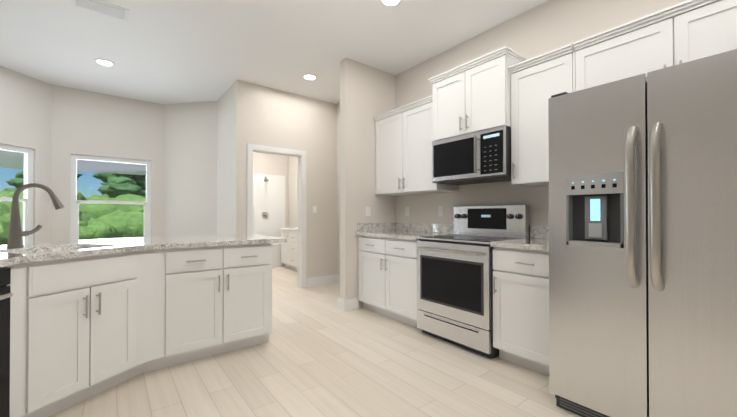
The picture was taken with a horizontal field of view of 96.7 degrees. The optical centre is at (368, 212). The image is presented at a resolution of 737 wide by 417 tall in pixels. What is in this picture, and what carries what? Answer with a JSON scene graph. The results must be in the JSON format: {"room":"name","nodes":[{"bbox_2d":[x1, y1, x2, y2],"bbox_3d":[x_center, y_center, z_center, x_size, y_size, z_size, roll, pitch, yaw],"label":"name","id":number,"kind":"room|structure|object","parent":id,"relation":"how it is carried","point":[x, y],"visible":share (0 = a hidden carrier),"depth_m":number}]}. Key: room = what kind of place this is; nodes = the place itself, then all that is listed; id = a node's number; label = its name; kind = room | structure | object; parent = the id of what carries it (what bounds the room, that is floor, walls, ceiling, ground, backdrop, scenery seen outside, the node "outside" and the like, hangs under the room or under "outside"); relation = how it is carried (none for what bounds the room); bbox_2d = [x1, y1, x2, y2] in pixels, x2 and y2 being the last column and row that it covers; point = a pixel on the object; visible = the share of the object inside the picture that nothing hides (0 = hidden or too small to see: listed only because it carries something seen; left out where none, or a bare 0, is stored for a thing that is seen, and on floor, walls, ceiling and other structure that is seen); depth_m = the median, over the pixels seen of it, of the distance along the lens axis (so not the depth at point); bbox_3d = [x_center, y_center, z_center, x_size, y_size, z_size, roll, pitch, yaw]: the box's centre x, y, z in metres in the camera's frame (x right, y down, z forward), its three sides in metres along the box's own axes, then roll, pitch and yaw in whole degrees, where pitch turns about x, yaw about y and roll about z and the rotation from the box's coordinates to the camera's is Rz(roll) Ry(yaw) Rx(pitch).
{"room":"kitchen","nodes":[
{"label":"kitchen","id":0,"kind":"room"},
{"bbox_2d":[0,66,50,242],"bbox_3d":[-4.579,-0.324,4.106,0.120,2.950,1.124,0,0,7],"label":"wall","id":1,"kind":"structure","parent":0,"point":[25,111],"depth_m":4.40},
{"bbox_2d":[0,144,33,244],"bbox_3d":[-4.557,-0.147,4.102,0.115,1.405,0.624,0,0,7],"label":"bay window","id":2,"kind":"structure","parent":1,"relation":"in","point":[27,200],"depth_m":4.35},
{"bbox_2d":[50,85,163,241],"bbox_3d":[-3.965,-0.318,5.061,1.470,2.950,0.120,0,0,-38],"label":"wall","id":3,"kind":"structure","parent":0,"point":[84,122],"depth_m":4.93},
{"bbox_2d":[70,154,150,240],"bbox_3d":[-3.940,-0.140,5.051,0.980,1.405,0.115,0,0,-38],"label":"bay window","id":4,"kind":"structure","parent":3,"relation":"in","point":[74,217],"depth_m":4.98},
{"bbox_2d":[163,101,216,235],"bbox_3d":[-2.922,-0.315,5.403,1.065,2.950,0.120,0,0,11],"label":"wall","id":5,"kind":"structure","parent":0,"point":[190,169],"depth_m":5.34},
{"bbox_2d":[217,83,233,234],"bbox_3d":[-2.700,-0.313,5.692,0.120,2.950,2.870,0,0,-38],"label":"wall","id":6,"kind":"structure","parent":0,"point":[225,162],"depth_m":4.85},
{"bbox_2d":[253,152,287,227],"bbox_3d":[-2.746,-0.302,7.403,2.160,2.950,0.120,0,0,-38],"label":"wall","id":7,"kind":"structure","parent":0,"point":[269,164],"depth_m":7.73},
{"bbox_2d":[0,0,547,103],"bbox_3d":[-1.290,-1.862,2.188,6.400,0.100,10.200,0,0,-38],"label":"ceiling","id":8,"kind":"structure","parent":0,"point":[170,51],"depth_m":3.44},
{"bbox_2d":[70,0,128,21],"bbox_3d":[-2.360,-1.800,2.886,0.400,0.014,0.220,0,0,-38],"label":"ceiling vent","id":9,"kind":"object","parent":8,"relation":"in","point":[107,9],"visible":1,"depth_m":2.88},
{"bbox_2d":[94,59,114,66],"bbox_3d":[-3.173,-1.796,3.939,0.196,0.007,0.196,0,0,-38],"label":"recessed light","id":10,"kind":"object","parent":8,"relation":"in","point":[103,62],"visible":1,"depth_m":3.92},
{"bbox_2d":[302,74,316,79],"bbox_3d":[-0.779,-1.794,4.355,0.196,0.007,0.196,0,0,-38],"label":"recessed light","id":11,"kind":"object","parent":8,"relation":"in","point":[309,77],"visible":1,"depth_m":4.35},
{"bbox_2d":[380,0,401,6],"bbox_3d":[0.191,-1.804,2.778,0.196,0.007,0.196,0,0,-38],"label":"recessed light","id":12,"kind":"object","parent":8,"relation":"in","point":[389,3],"visible":1,"depth_m":2.81},
{"bbox_2d":[234,80,336,277],"bbox_3d":[-0.975,-0.317,5.145,2.160,2.950,0.120,0,0,-38],"label":"wall","id":13,"kind":"structure","parent":0,"point":[266,116],"depth_m":5.07},
{"bbox_2d":[247,143,306,287],"bbox_3d":[-1.360,0.106,4.840,0.900,2.100,0.156,0,0,-38],"label":"trim","id":14,"kind":"structure","parent":13,"relation":"attached to","point":[301,218],"depth_m":5.02},
{"bbox_2d":[306,274,335,286],"bbox_3d":[-0.740,1.091,5.230,0.555,0.135,0.019,0,0,-38],"label":"baseboard","id":15,"kind":"structure","parent":13,"relation":"attached to","point":[320,280],"depth_m":5.20},
{"bbox_2d":[288,156,297,227],"bbox_3d":[-1.058,-0.305,6.904,0.120,2.950,2.990,0,0,-38],"label":"wall","id":16,"kind":"structure","parent":0,"point":[292,187],"depth_m":7.75},
{"bbox_2d":[49,266,580,416],"bbox_3d":[-1.290,1.188,2.167,6.400,0.100,10.200,0,0,-38],"label":"floor","id":17,"kind":"structure","parent":0,"point":[319,354],"depth_m":2.24},
{"bbox_2d":[10,265,271,416],"bbox_3d":[-1.612,0.699,1.917,2.355,0.876,1.697,0,0,-38],"label":"kitchen island","id":18,"kind":"object","parent":17,"relation":"on","point":[90,318],"depth_m":2.11},
{"bbox_2d":[0,268,12,416],"bbox_3d":[-1.930,0.691,1.229,0.650,0.857,0.595,0,0,-14],"label":"dishwasher","id":19,"kind":"object","parent":18,"relation":"in","point":[5,282],"visible":0.97,"depth_m":1.55},
{"bbox_2d":[0,233,286,288],"bbox_3d":[-1.736,0.240,1.968,2.732,0.038,2.008,0,0,-38],"label":"island countertop","id":20,"kind":"structure","parent":18,"relation":"on","point":[137,256],"depth_m":2.26},
{"bbox_2d":[6,183,63,247],"bbox_3d":[-2.136,0.018,2.112,0.267,0.406,0.122,0,0,-38],"label":"faucet","id":21,"kind":"object","parent":20,"relation":"on","point":[16,233],"visible":1,"depth_m":2.05},
{"bbox_2d":[0,245,119,252],"bbox_3d":[-1.928,0.357,2.032,0.670,0.219,0.641,0,0,-38],"label":"sink","id":22,"kind":"object","parent":20,"relation":"in","point":[73,246],"depth_m":2.07},
{"bbox_2d":[253,173,284,267],"bbox_3d":[-2.495,0.146,7.021,1.834,2.050,0.774,0,0,-38],"label":"shower","id":23,"kind":"object","parent":17,"relation":"on","point":[268,205],"visible":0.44,"depth_m":7.60},
{"bbox_2d":[281,228,296,270],"bbox_3d":[-1.264,0.671,6.576,0.588,0.994,1.220,0,0,-38],"label":"bathroom vanity","id":24,"kind":"object","parent":17,"relation":"on","point":[289,253],"visible":0.35,"depth_m":6.58},
{"bbox_2d":[358,235,418,326],"bbox_3d":[0.411,0.710,3.699,0.626,0.875,0.985,0,0,-38],"label":"base cabinet","id":25,"kind":"object","parent":17,"relation":"on","point":[387,269],"depth_m":3.45},
{"bbox_2d":[356,231,447,238],"bbox_3d":[0.405,0.252,3.695,0.645,0.038,0.988,0,0,-38],"label":"countertop","id":26,"kind":"structure","parent":25,"relation":"on","point":[379,234],"depth_m":3.57},
{"bbox_2d":[417,205,529,358],"bbox_3d":[0.919,0.541,2.981,0.708,1.205,0.760,0,0,-38],"label":"range","id":27,"kind":"object","parent":17,"relation":"on","point":[455,270],"visible":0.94,"depth_m":2.83},
{"bbox_2d":[493,247,548,375],"bbox_3d":[1.357,0.702,2.494,0.626,0.875,0.528,0,0,-38],"label":"base cabinet","id":28,"kind":"object","parent":17,"relation":"on","point":[520,278],"depth_m":2.34},
{"bbox_2d":[490,239,548,250],"bbox_3d":[1.349,0.243,2.492,0.645,0.038,0.533,0,0,-38],"label":"countertop","id":29,"kind":"structure","parent":28,"relation":"on","point":[516,244],"depth_m":2.38},
{"bbox_2d":[548,49,736,416],"bbox_3d":[1.657,0.225,1.807,0.995,1.820,0.915,0,0,-38],"label":"refrigerator","id":30,"kind":"object","parent":17,"relation":"on","point":[642,245],"visible":1,"depth_m":1.55},
{"bbox_2d":[340,58,395,307],"bbox_3d":[0.006,-0.324,4.097,0.790,2.950,0.120,0,0,-38],"label":"wall","id":31,"kind":"structure","parent":0,"point":[367,93],"depth_m":3.91},
{"bbox_2d":[338,297,344,311],"bbox_3d":[-0.312,1.082,3.837,0.019,0.135,0.152,0,0,-38],"label":"baseboard","id":32,"kind":"structure","parent":31,"relation":"attached to","point":[341,304],"depth_m":3.83},
{"bbox_2d":[345,297,358,311],"bbox_3d":[-0.198,1.082,3.837,0.191,0.135,0.019,0,0,-38],"label":"baseboard","id":33,"kind":"structure","parent":31,"relation":"attached to","point":[351,304],"depth_m":3.83},
{"bbox_2d":[366,207,369,215],"bbox_3d":[-0.005,-0.010,4.004,0.072,0.116,0.008,0,0,-38],"label":"light switch","id":34,"kind":"object","parent":31,"relation":"attached to","point":[367,211],"visible":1,"depth_m":4.00},
{"bbox_2d":[357,223,395,230],"bbox_3d":[0.106,0.185,4.077,0.605,0.101,0.020,0,0,-38],"label":"backsplash","id":35,"kind":"structure","parent":31,"relation":"attached to","point":[360,226],"depth_m":4.06},
{"bbox_2d":[337,0,685,274],"bbox_3d":[1.726,-0.334,2.643,0.120,2.950,7.149,0,0,-38],"label":"wall","id":36,"kind":"structure","parent":0,"point":[545,27],"depth_m":3.06},
{"bbox_2d":[336,274,339,283],"bbox_3d":[-0.132,1.089,4.888,0.019,0.135,1.310,0,0,-38],"label":"baseboard","id":37,"kind":"structure","parent":36,"relation":"attached to","point":[337,278],"depth_m":5.34},
{"bbox_2d":[405,207,408,215],"bbox_3d":[0.486,-0.009,4.115,0.008,0.116,0.072,0,0,-38],"label":"electrical outlet","id":38,"kind":"object","parent":36,"relation":"attached to","point":[406,211],"visible":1,"depth_m":4.12},
{"bbox_2d":[373,96,457,195],"bbox_3d":[0.522,-0.694,3.795,0.344,0.946,0.985,0,0,-38],"label":"upper cabinet","id":39,"kind":"object","parent":36,"relation":"attached to","point":[403,150],"depth_m":3.67},
{"bbox_2d":[438,206,443,215],"bbox_3d":[0.817,-0.012,3.695,0.008,0.116,0.072,0,0,-38],"label":"electrical outlet","id":40,"kind":"object","parent":36,"relation":"attached to","point":[440,210],"visible":1,"depth_m":3.69},
{"bbox_2d":[396,223,548,238],"bbox_3d":[1.053,0.180,3.376,0.020,0.101,2.290,0,0,-38],"label":"backsplash","id":41,"kind":"structure","parent":36,"relation":"attached to","point":[535,232],"depth_m":3.67},
{"bbox_2d":[429,48,524,143],"bbox_3d":[1.035,-1.007,3.082,0.419,0.610,0.768,0,0,-38],"label":"upper cabinet","id":42,"kind":"object","parent":36,"relation":"attached to","point":[473,97],"depth_m":2.89},
{"bbox_2d":[432,126,510,184],"bbox_3d":[1.010,-0.494,3.059,0.485,0.405,0.756,0,0,-38],"label":"microwave","id":43,"kind":"object","parent":42,"relation":"attached to","point":[483,156],"visible":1,"depth_m":2.88},
{"bbox_2d":[509,44,576,185],"bbox_3d":[1.451,-0.702,2.612,0.344,0.946,0.474,0,0,-38],"label":"upper cabinet","id":44,"kind":"object","parent":36,"relation":"attached to","point":[514,91],"depth_m":2.54},
{"bbox_2d":[577,0,736,90],"bbox_3d":[1.917,-0.939,2.019,0.344,0.481,1.038,0,0,-38],"label":"upper cabinet","id":45,"kind":"object","parent":36,"relation":"attached to","point":[692,30],"depth_m":1.96},
{"label":"outside","id":46,"kind":"structure","parent":0,"visible":0},
{"bbox_3d":[-12.477,1.629,15.695,120.000,0.100,120.000,0,0,-38],"label":"ground","id":47,"kind":"structure","parent":46,"visible":0},
{"bbox_2d":[5,171,82,190],"bbox_3d":[-23.346,-1.938,23.760,4.324,7.143,4.105,0,0,-38],"label":"pine","id":48,"kind":"object","parent":47,"relation":"on","point":[16,183],"depth_m":22.23},
{"bbox_2d":[0,206,143,244],"bbox_3d":[-9.917,0.552,7.246,22.861,1.691,10.202,0,0,-38],"label":"hedge","id":49,"kind":"object","parent":47,"relation":"on","point":[98,224],"depth_m":11.20},
{"bbox_2d":[0,150,145,174],"bbox_3d":[-5.684,0.251,5.599,4.624,2.500,4.118,0,0,-38],"label":"soffit","id":50,"kind":"structure","parent":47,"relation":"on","point":[117,169],"depth_m":6.14},
{"bbox_2d":[93,173,145,197],"bbox_3d":[-17.642,-2.296,24.307,4.404,7.867,4.107,0,0,-38],"label":"pine","id":51,"kind":"object","parent":47,"relation":"on","point":[136,180],"depth_m":22.89},
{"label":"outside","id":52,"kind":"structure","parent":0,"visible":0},
{"bbox_2d":[0,190,145,217],"bbox_3d":[-14.256,-0.068,11.764,47.475,2.778,18.282,0,0,-38],"label":"hedge","id":53,"kind":"object","parent":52,"point":[86,206],"depth_m":17.61}
]}

